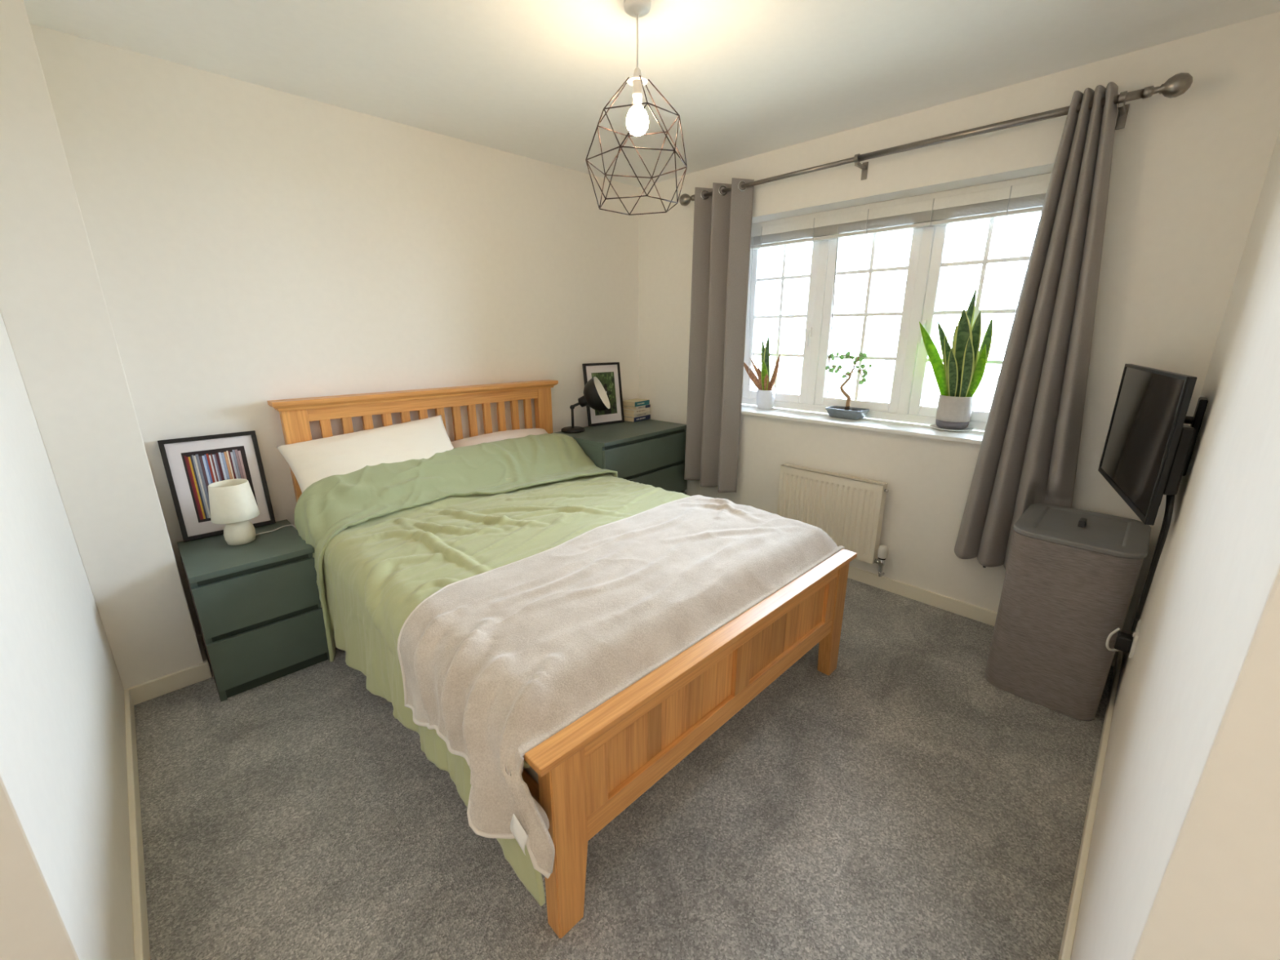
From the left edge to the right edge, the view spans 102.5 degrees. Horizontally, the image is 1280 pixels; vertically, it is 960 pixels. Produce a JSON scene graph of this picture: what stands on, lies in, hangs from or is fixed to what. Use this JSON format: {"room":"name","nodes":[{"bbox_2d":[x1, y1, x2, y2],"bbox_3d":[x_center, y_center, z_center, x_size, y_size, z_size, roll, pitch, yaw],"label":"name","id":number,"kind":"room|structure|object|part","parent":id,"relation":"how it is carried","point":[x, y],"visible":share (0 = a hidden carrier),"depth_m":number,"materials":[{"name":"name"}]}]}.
{"room":"bedroom","nodes":[
{"label":"bedroom","id":0,"kind":"room"},
{"bbox_2d":[0,311,133,959],"bbox_3d":[-2.022,-0.034,0.884,1.194,2.410,1.948,-15,22,-43],"label":"wall","id":1,"kind":"structure","parent":0,"point":[65,877],"depth_m":1.08,"materials":[{"name":"paint"}]},
{"bbox_2d":[124,689,150,959],"bbox_3d":[-1.450,1.010,1.476,0.015,0.076,1.571,-15,22,-43],"label":"baseboard","id":2,"kind":"structure","parent":1,"relation":"attached to","point":[140,914],"depth_m":1.41,"materials":[{"name":"beige wood"}]},
{"bbox_2d":[0,0,203,688],"bbox_3d":[-2.066,-0.328,1.907,0.242,2.410,0.377,-15,22,-43],"label":"wall","id":3,"kind":"structure","parent":0,"point":[54,311],"depth_m":1.76,"materials":[{"name":"paint"}]},
{"bbox_2d":[124,661,212,705],"bbox_3d":[-1.923,0.831,2.100,0.257,0.076,0.015,-15,22,-43],"label":"baseboard","id":4,"kind":"structure","parent":3,"relation":"attached to","point":[166,684],"depth_m":2.09,"materials":[{"name":"beige wood"}]},
{"bbox_2d":[196,636,208,662],"bbox_3d":[-1.934,0.780,2.276,0.015,0.076,0.262,-15,22,-43],"label":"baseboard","id":5,"kind":"structure","parent":3,"relation":"attached to","point":[199,639],"depth_m":2.26,"materials":[{"name":"black"}]},
{"bbox_2d":[30,23,639,635],"bbox_3d":[-0.954,-0.685,3.154,3.164,2.410,0.100,-15,22,-43],"label":"wall","id":6,"kind":"structure","parent":0,"point":[252,245],"depth_m":2.40,"materials":[{"name":"paint"}]},
{"bbox_2d":[195,634,204,649],"bbox_3d":[-1.020,0.477,3.335,2.864,0.076,0.015,-15,22,-43],"label":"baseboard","id":7,"kind":"structure","parent":6,"relation":"attached to","point":[201,634],"depth_m":2.37,"materials":[{"name":"black"}]},
{"bbox_2d":[133,577,1114,959],"bbox_3d":[0.050,1.091,1.549,4.600,0.120,4.400,-15,22,-43],"label":"floor","id":8,"kind":"structure","parent":0,"point":[897,802],"depth_m":1.52,"materials":[{"name":"grey carpet"}]},
{"bbox_2d":[177,519,329,702],"bbox_3d":[-1.682,0.539,2.257,0.404,0.550,0.475,-15,22,-43],"label":"nightstand","id":9,"kind":"object","parent":8,"relation":"on","point":[256,603],"visible":0.89,"depth_m":2.09,"materials":[{"name":"green paint"}]},
{"bbox_3d":[-1.824,0.586,2.138,0.020,0.526,0.456,-15,22,-43],"label":"panel","id":10,"kind":"part","parent":9,"relation":"part of","materials":[{"name":"green paint"}]},
{"bbox_2d":[157,430,275,542],"bbox_3d":[-1.860,0.019,2.275,0.330,0.436,0.076,-15,22,-41],"label":"framed picture","id":11,"kind":"object","parent":9,"relation":"on","point":[192,464],"visible":0.78,"depth_m":2.24,"materials":[{"name":"black paint"}]},
{"bbox_2d":[181,445,257,522],"bbox_3d":[-1.856,0.016,2.277,0.216,0.305,0.038,-15,22,-41],"label":"print","id":12,"kind":"object","parent":11,"relation":"attached to","point":[202,467],"depth_m":2.25},
{"bbox_3d":[-1.681,0.286,2.185,0.403,0.024,0.475,-15,22,-43],"label":"panel","id":13,"kind":"part","parent":9,"relation":"part of","materials":[{"name":"green paint"}]},
{"bbox_2d":[208,478,296,545],"bbox_3d":[-1.670,0.190,2.235,0.292,0.395,0.166,-15,22,-43],"label":"table lamp","id":14,"kind":"object","parent":9,"relation":"on","point":[233,503],"visible":0.95,"depth_m":2.13,"materials":[{"name":"white ceramic"}]},
{"bbox_3d":[-1.714,0.086,2.159,0.166,0.152,0.166,-15,22,-43],"label":"lamp shade","id":15,"kind":"part","parent":14,"relation":"part of","materials":[{"name":"white fabric"}]},
{"bbox_3d":[-1.534,0.359,2.051,0.363,0.046,0.012,-15,22,-43],"label":"finger rail","id":16,"kind":"part","parent":9,"relation":"part of","materials":[{"name":"green paint"}]},
{"bbox_3d":[-1.520,0.467,2.068,0.401,0.211,0.018,-15,22,-43],"label":"drawer","id":17,"kind":"part","parent":9,"relation":"part of","materials":[{"name":"green paint"}]},
{"bbox_3d":[-1.534,0.588,2.117,0.363,0.046,0.012,-15,22,-43],"label":"finger rail","id":18,"kind":"part","parent":9,"relation":"part of","materials":[{"name":"green paint"}]},
{"bbox_3d":[-1.520,0.696,2.134,0.401,0.211,0.018,-15,22,-43],"label":"drawer","id":19,"kind":"part","parent":9,"relation":"part of","materials":[{"name":"green paint"}]},
{"bbox_3d":[-1.552,0.512,2.397,0.020,0.526,0.456,-15,22,-43],"label":"panel","id":20,"kind":"part","parent":9,"relation":"part of","materials":[{"name":"green paint"}]},
{"bbox_2d":[266,379,857,938],"bbox_3d":[-0.407,0.230,2.310,1.559,1.116,2.131,-15,22,-43],"label":"frame","id":21,"kind":"object","parent":8,"relation":"on","point":[590,771],"visible":0.47,"depth_m":1.52,"materials":[{"name":"brown wood"}]},
{"bbox_3d":[-1.621,0.185,2.545,0.103,1.072,0.052,-15,22,-43],"label":"headboard post","id":22,"kind":"part","parent":21,"relation":"part of","materials":[{"name":"brown wood"}]},
{"bbox_3d":[-1.122,-0.484,2.855,1.559,0.045,0.101,-15,22,-43],"label":"headboard cornice","id":23,"kind":"part","parent":21,"relation":"part of","materials":[{"name":"brown wood"}]},
{"bbox_3d":[-1.128,-0.435,2.875,1.285,0.061,0.043,-15,22,-43],"label":"headboard rail","id":24,"kind":"part","parent":21,"relation":"part of","materials":[{"name":"brown wood"}]},
{"bbox_3d":[-0.919,0.620,1.894,0.026,0.145,1.996,-15,22,-43],"label":"rail","id":25,"kind":"part","parent":21,"relation":"part of","materials":[{"name":"brown wood"}]},
{"bbox_2d":[523,767,538,783],"bbox_3d":[-0.413,0.383,2.356,1.400,0.223,1.970,-15,22,-43],"label":"mattress","id":26,"kind":"object","parent":21,"relation":"on","point":[530,771],"visible":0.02,"depth_m":1.26,"materials":[{"name":"white fabric"}]},
{"bbox_2d":[293,433,689,906],"bbox_3d":[-0.333,0.343,2.263,1.674,0.715,1.968,-15,22,-43],"label":"duvet","id":27,"kind":"object","parent":26,"relation":"on","point":[384,538],"visible":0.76,"depth_m":2.20,"materials":[{"name":"green fabric"}]},
{"bbox_2d":[396,494,844,878],"bbox_3d":[0.045,0.471,1.871,0.811,0.437,1.742,13,21,39],"label":"throw blanket","id":28,"kind":"object","parent":27,"relation":"on","point":[499,661],"visible":0.94,"depth_m":1.47,"materials":[{"name":"white fabric"}]},
{"bbox_2d":[450,428,547,448],"bbox_3d":[-0.765,-0.148,3.090,0.700,0.282,0.348,-15,22,-43],"label":"pillow","id":29,"kind":"object","parent":26,"relation":"on","point":[501,435],"visible":0.19,"depth_m":3.01,"materials":[{"name":"white fabric"}]},
{"bbox_3d":[-1.225,0.122,2.564,0.765,0.148,0.439,-15,22,-43],"label":"pillow","id":30,"kind":"object","parent":26,"relation":"on","visible":0},
{"bbox_2d":[275,414,453,493],"bbox_3d":[-1.291,-0.092,2.572,0.810,0.359,0.279,-15,22,-43],"label":"pillow","id":31,"kind":"object","parent":30,"relation":"on","point":[311,461],"visible":0.6,"depth_m":2.48,"materials":[{"name":"white fabric"}]},
{"bbox_3d":[-0.636,-0.084,3.485,0.103,1.072,0.052,-15,22,-43],"label":"headboard post","id":32,"kind":"part","parent":21,"relation":"part of","materials":[{"name":"brown wood"}]},
{"bbox_3d":[-0.178,0.849,1.223,0.096,0.525,0.054,-15,22,-43],"label":"footboard leg","id":33,"kind":"part","parent":21,"relation":"part of","materials":[{"name":"brown wood"}]},
{"bbox_3d":[0.316,0.716,1.693,1.295,0.074,0.044,-15,22,-43],"label":"footboard rail","id":34,"kind":"part","parent":21,"relation":"part of","materials":[{"name":"brown wood"}]},
{"bbox_3d":[0.316,0.486,1.627,1.295,0.050,0.044,-15,22,-43],"label":"footboard rail","id":35,"kind":"part","parent":21,"relation":"part of","materials":[{"name":"brown wood"}]},
{"bbox_3d":[0.809,0.579,2.164,0.096,0.525,0.054,-15,22,-43],"label":"footboard leg","id":36,"kind":"part","parent":21,"relation":"part of","materials":[{"name":"brown wood"}]},
{"bbox_2d":[551,419,687,494],"bbox_3d":[-0.119,0.016,3.674,0.500,0.775,0.860,14,21,39],"label":"dresser","id":37,"kind":"object","parent":8,"relation":"on","point":[651,452],"visible":0.27,"depth_m":3.47,"materials":[{"name":"green paint"}]},
{"bbox_2d":[560,376,609,433],"bbox_3d":[-0.362,-0.501,3.408,0.335,0.364,0.229,-2,16,-7],"label":"reading lamp","id":38,"kind":"object","parent":37,"relation":"on","point":[595,396],"visible":1,"depth_m":3.40,"materials":[{"name":"black metal"}]},
{"bbox_3d":[-0.454,-0.415,3.455,0.017,0.137,0.017,-15,22,-43],"label":"stem","id":39,"kind":"part","parent":38,"relation":"part of","materials":[{"name":"black metal"}]},
{"bbox_3d":[-0.288,-0.574,3.407,0.172,0.225,0.234,2,16,7],"label":"lamp shade","id":40,"kind":"part","parent":38,"relation":"part of","materials":[{"name":"black metal"}]},
{"bbox_3d":[-0.403,0.113,3.379,0.481,0.751,0.020,14,21,39],"label":"panel","id":41,"kind":"part","parent":37,"relation":"part of","materials":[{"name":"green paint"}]},
{"bbox_2d":[582,362,624,426],"bbox_3d":[-0.258,-0.620,3.691,0.304,0.434,0.078,-12,20,-36],"label":"framed picture","id":42,"kind":"object","parent":37,"relation":"on","point":[608,374],"visible":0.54,"depth_m":3.71,"materials":[{"name":"paper"}]},
{"bbox_2d":[591,371,617,415],"bbox_3d":[-0.254,-0.622,3.691,0.192,0.296,0.040,-12,20,-36],"label":"print","id":43,"kind":"object","parent":42,"relation":"attached to","point":[608,380],"depth_m":3.71},
{"bbox_3d":[-0.119,-0.345,3.570,0.500,0.024,0.860,14,21,39],"label":"panel","id":44,"kind":"part","parent":37,"relation":"part of","materials":[{"name":"green paint"}]},
{"bbox_2d":[624,414,650,422],"bbox_3d":[-0.035,-0.479,3.930,0.136,0.034,0.205,12,20,36],"label":"paperback book","id":45,"kind":"object","parent":37,"relation":"on","point":[648,416],"visible":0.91,"depth_m":3.86,"materials":[{"name":"paper"}]},
{"bbox_2d":[623,410,650,417],"bbox_3d":[-0.032,-0.508,3.921,0.130,0.027,0.200,12,20,36],"label":"paperback book","id":46,"kind":"object","parent":45,"relation":"on","point":[646,413],"visible":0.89,"depth_m":3.85,"materials":[{"name":"paper"}]},
{"bbox_2d":[623,407,649,413],"bbox_3d":[-0.034,-0.535,3.915,0.130,0.027,0.200,12,20,36],"label":"paperback book","id":47,"kind":"object","parent":46,"relation":"on","point":[625,411],"visible":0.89,"depth_m":3.85,"materials":[{"name":"paper"}]},
{"bbox_2d":[623,404,650,409],"bbox_3d":[-0.025,-0.562,3.918,0.126,0.024,0.178,12,20,36],"label":"paperback book","id":48,"kind":"object","parent":47,"relation":"on","point":[649,405],"visible":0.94,"depth_m":3.86,"materials":[{"name":"paper"}]},
{"bbox_2d":[622,398,648,407],"bbox_3d":[-0.032,-0.588,3.898,0.124,0.036,0.180,12,20,36],"label":"paperback book","id":49,"kind":"object","parent":48,"relation":"on","point":[637,402],"visible":0.95,"depth_m":3.85,"materials":[{"name":"paper"}]},
{"bbox_3d":[0.048,-0.273,3.438,0.012,0.046,0.820,14,21,39],"label":"finger rail","id":50,"kind":"part","parent":37,"relation":"part of","materials":[{"name":"green paint"}]},
{"bbox_3d":[0.062,-0.167,3.456,0.018,0.207,0.858,14,21,39],"label":"drawer","id":51,"kind":"part","parent":37,"relation":"part of","materials":[{"name":"green paint"}]},
{"bbox_3d":[0.048,-0.048,3.503,0.012,0.046,0.820,14,21,39],"label":"finger rail","id":52,"kind":"part","parent":37,"relation":"part of","materials":[{"name":"green paint"}]},
{"bbox_3d":[0.062,0.057,3.520,0.018,0.207,0.858,14,21,39],"label":"drawer","id":53,"kind":"part","parent":37,"relation":"part of","materials":[{"name":"green paint"}]},
{"bbox_2d":[984,502,1151,720],"bbox_3d":[1.729,0.498,2.100,0.482,0.716,0.384,-15,22,-43],"label":"laundry hamper","id":54,"kind":"object","parent":8,"relation":"on","point":[1071,575],"visible":1,"depth_m":1.94,"materials":[{"name":"grey fabric"}]},
{"bbox_3d":[1.729,0.183,2.010,0.482,0.023,0.384,-15,22,-43],"label":"lid","id":55,"kind":"part","parent":54,"relation":"part of","materials":[{"name":"grey plastic"}]},
{"bbox_2d":[23,0,1279,187],"bbox_3d":[0.050,-1.341,0.852,4.600,0.120,4.400,-15,22,-43],"label":"ceiling","id":56,"kind":"structure","parent":0,"point":[534,79],"depth_m":1.89,"materials":[{"name":"paint"}]},
{"bbox_2d":[585,0,687,215],"bbox_3d":[-0.009,-1.220,1.691,0.312,0.576,0.351,-15,22,-43],"label":"pendant light","id":57,"kind":"object","parent":56,"relation":"hanging from","point":[637,122],"visible":1,"depth_m":1.67,"materials":[{"name":"black metal"}]},
{"bbox_3d":[-0.009,-1.192,1.699,0.074,0.088,0.074,-15,22,-43],"label":"bulb","id":58,"kind":"part","parent":57,"relation":"part of","materials":[{"name":"white glass"}]},
{"bbox_2d":[638,11,1279,652],"bbox_3d":[1.143,-0.655,3.047,0.342,2.410,3.013,-15,22,-43],"label":"wall","id":59,"kind":"structure","parent":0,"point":[1188,170],"depth_m":2.20,"materials":[{"name":"paint"}]},
{"bbox_2d":[743,334,782,408],"bbox_3d":[0.821,-0.723,3.426,0.122,0.481,0.327,-15,22,-43],"label":"snake plant","id":60,"kind":"object","parent":59,"relation":"on","point":[765,397],"visible":0.99,"depth_m":3.40,"materials":[{"name":"green plant"}]},
{"bbox_3d":[0.844,-0.545,3.453,0.122,0.124,0.122,-15,22,-43],"label":"pot","id":61,"kind":"part","parent":60,"relation":"part of","materials":[{"name":"white ceramic"}]},
{"bbox_2d":[777,463,888,577],"bbox_3d":[1.136,0.227,3.039,0.090,0.544,0.674,-15,22,-43],"label":"radiator","id":62,"kind":"object","parent":59,"relation":"attached to","point":[850,509],"visible":0.77,"depth_m":2.95,"materials":[{"name":"metal"}]},
{"bbox_3d":[0.890,0.123,3.247,0.063,0.460,0.003,-15,22,-43],"label":"panel","id":63,"kind":"part","parent":62,"relation":"part of","materials":[{"name":"metal"}]},
{"bbox_3d":[1.109,0.182,3.041,0.055,0.460,0.610,-15,22,-43],"label":"panel","id":64,"kind":"part","parent":62,"relation":"part of","materials":[{"name":"metal"}]},
{"bbox_2d":[781,463,887,485],"bbox_3d":[1.106,-0.035,2.975,0.063,0.006,0.610,-15,22,-43],"label":"grille","id":65,"kind":"object","parent":62,"relation":"attached to","point":[792,468],"depth_m":2.95,"materials":[{"name":"metal"}]},
{"bbox_3d":[1.322,0.243,2.829,0.063,0.460,0.003,-15,22,-43],"label":"panel","id":66,"kind":"part","parent":62,"relation":"part of","materials":[{"name":"metal"}]},
{"bbox_2d":[825,351,872,419],"bbox_3d":[1.220,-0.564,3.046,0.136,0.385,0.272,-15,22,-43],"label":"bonsai tree","id":67,"kind":"object","parent":59,"relation":"on","point":[848,412],"visible":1,"depth_m":3.03,"materials":[{"name":"green plant"}]},
{"bbox_2d":[825,405,869,419],"bbox_3d":[1.238,-0.401,3.073,0.136,0.056,0.220,-15,22,-43],"label":"tray","id":68,"kind":"object","parent":67,"relation":"attached to","point":[848,412],"depth_m":3.04,"materials":[{"name":"blue ceramic"}]},
{"bbox_2d":[742,218,1030,431],"bbox_3d":[1.304,-0.946,2.978,0.094,1.157,1.700,-15,22,-43],"label":"window","id":69,"kind":"structure","parent":59,"relation":"attached to","point":[926,264],"depth_m":2.96,"materials":[{"name":"plastic"}]},
{"bbox_3d":[0.922,-1.058,3.369,0.044,1.067,0.493,-15,22,-43],"label":"sash","id":70,"kind":"part","parent":69,"relation":"part of","materials":[{"name":"plastic"}]},
{"bbox_3d":[1.047,-0.885,3.213,0.024,0.102,0.020,-15,22,-43],"label":"lever","id":71,"kind":"part","parent":69,"relation":"part of","materials":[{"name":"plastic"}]},
{"bbox_3d":[1.060,-0.926,3.215,0.016,0.060,0.024,-15,22,-43],"label":"handle","id":72,"kind":"part","parent":69,"relation":"part of","materials":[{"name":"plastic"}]},
{"bbox_3d":[1.314,-0.949,2.989,0.044,1.067,0.514,-15,22,-43],"label":"sash","id":73,"kind":"part","parent":69,"relation":"part of","materials":[{"name":"plastic"}]},
{"bbox_3d":[1.510,-0.785,2.756,0.024,0.102,0.020,-15,22,-43],"label":"lever","id":74,"kind":"part","parent":69,"relation":"part of","materials":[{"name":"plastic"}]},
{"bbox_3d":[1.523,-0.827,2.757,0.016,0.060,0.024,-15,22,-43],"label":"handle","id":75,"kind":"part","parent":69,"relation":"part of","materials":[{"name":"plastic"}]},
{"bbox_3d":[1.708,-0.839,2.607,0.044,1.067,0.495,-15,22,-43],"label":"sash","id":76,"kind":"part","parent":69,"relation":"part of","materials":[{"name":"plastic"}]},
{"bbox_2d":[748,173,1051,393],"bbox_3d":[1.245,-0.970,2.910,0.062,1.071,1.676,-15,22,-43],"label":"blind","id":77,"kind":"object","parent":59,"relation":"attached to","point":[1024,195],"visible":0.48,"depth_m":2.63,"materials":[{"name":"white fabric"}]},
{"bbox_3d":[0.730,-1.109,3.379,0.034,0.960,0.004,14,21,39],"label":"pull cord","id":78,"kind":"part","parent":77,"relation":"part of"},
{"bbox_3d":[1.227,-1.394,2.771,0.013,0.120,0.006,-15,22,-43],"label":"ladder cord","id":79,"kind":"part","parent":77,"relation":"part of","materials":[{"name":"white fabric"}]},
{"bbox_3d":[1.250,-1.353,2.804,0.048,0.017,1.676,-15,22,-43],"label":"rail","id":80,"kind":"part","parent":77,"relation":"part of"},
{"bbox_3d":[1.452,-1.331,2.552,0.013,0.120,0.006,-15,22,-43],"label":"ladder cord","id":81,"kind":"part","parent":77,"relation":"part of","materials":[{"name":"white fabric"}]},
{"bbox_3d":[1.678,-1.269,2.334,0.013,0.120,0.006,-15,22,-43],"label":"ladder cord","id":82,"kind":"part","parent":77,"relation":"part of","materials":[{"name":"white fabric"}]},
{"bbox_2d":[679,72,1192,205],"bbox_3d":[1.091,-1.561,2.551,0.135,0.112,2.292,-15,22,-43],"label":"curtain rod","id":83,"kind":"object","parent":59,"relation":"attached to","point":[1178,84],"visible":0.89,"depth_m":2.12,"materials":[{"name":"metal"}]},
{"bbox_2d":[684,177,754,493],"bbox_3d":[0.468,-0.864,3.357,0.119,1.902,0.449,-15,22,-43],"label":"curtain","id":84,"kind":"object","parent":83,"relation":"hanging from","point":[722,228],"visible":1,"depth_m":3.30,"materials":[{"name":"grey fabric"}]},
{"bbox_2d":[954,81,1118,569],"bbox_3d":[1.711,-0.502,2.158,0.113,1.963,0.437,-15,22,-43],"label":"curtain","id":85,"kind":"object","parent":83,"relation":"hanging from","point":[1028,455],"visible":0.88,"depth_m":2.13,"materials":[{"name":"grey fabric"}]},
{"bbox_2d":[919,286,992,431],"bbox_3d":[1.607,-0.623,2.659,0.204,0.711,0.340,-15,22,-43],"label":"snake plant","id":86,"kind":"object","parent":59,"relation":"on","point":[961,371],"visible":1,"depth_m":2.61,"materials":[{"name":"green plant"}]},
{"bbox_3d":[1.647,-0.379,2.688,0.157,0.129,0.157,-15,22,-43],"label":"pot","id":87,"kind":"part","parent":86,"relation":"part of","materials":[{"name":"white ceramic"}]},
{"bbox_2d":[847,565,1118,666],"bbox_3d":[1.046,0.493,3.276,0.015,0.076,2.983,-15,22,-43],"label":"baseboard","id":88,"kind":"structure","parent":59,"relation":"attached to","point":[975,612],"depth_m":2.77,"materials":[{"name":"white wood"}]},
{"bbox_2d":[1070,129,1279,959],"bbox_3d":[1.901,-0.027,0.859,2.472,2.410,1.287,-15,22,-43],"label":"wall","id":89,"kind":"structure","parent":0,"point":[1184,860],"depth_m":0.67,"materials":[{"name":"paint"}]},
{"bbox_2d":[1057,650,1123,959],"bbox_3d":[1.331,0.998,1.518,2.187,0.076,0.015,-15,22,-43],"label":"baseboard","id":90,"kind":"structure","parent":89,"relation":"attached to","point":[1065,952],"depth_m":1.45,"materials":[{"name":"beige wood"}]},
{"bbox_2d":[1128,618,1141,658],"bbox_3d":[1.680,0.537,1.745,0.145,0.087,0.014,-15,22,-43],"label":"wall socket","id":91,"kind":"object","parent":89,"relation":"attached to","point":[1135,634],"visible":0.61,"depth_m":1.70,"materials":[{"name":"white plastic"}]},
{"bbox_2d":[1105,627,1119,651],"bbox_3d":[1.660,0.553,1.777,0.091,0.088,0.017,0,16,0],"label":"lead","id":92,"kind":"object","parent":91,"relation":"attached to","point":[1116,630],"visible":0.65,"depth_m":1.77,"materials":[{"name":"plastic"}]},
{"bbox_2d":[1114,631,1133,653],"bbox_3d":[1.637,0.548,1.738,0.050,0.050,0.040,-15,22,-43],"label":"plug","id":93,"kind":"object","parent":91,"relation":"attached to","point":[1123,641],"visible":0.98,"depth_m":1.72,"materials":[{"name":"black plastic"}]},
{"bbox_2d":[1097,364,1208,631],"bbox_3d":[1.748,0.058,1.778,0.139,0.861,0.756,10,19,31],"label":"television","id":94,"kind":"object","parent":89,"relation":"attached to","point":[1148,450],"visible":1,"depth_m":1.60,"materials":[{"name":"plastic"}]},
{"bbox_3d":[1.718,-0.157,1.750,0.044,0.432,0.733,10,19,31],"label":"casing","id":95,"kind":"part","parent":94,"relation":"part of","materials":[{"name":"plastic"}]},
{"label":"outside","id":96,"kind":"structure","parent":0,"visible":0},
{"bbox_2d":[744,364,998,431],"bbox_3d":[21.396,-2.907,25.509,59.700,0.150,80.000,-15,22,-43],"label":"ground","id":97,"kind":"structure","parent":96,"point":[877,386],"depth_m":41.98,"materials":[{"name":"white"}]}
]}

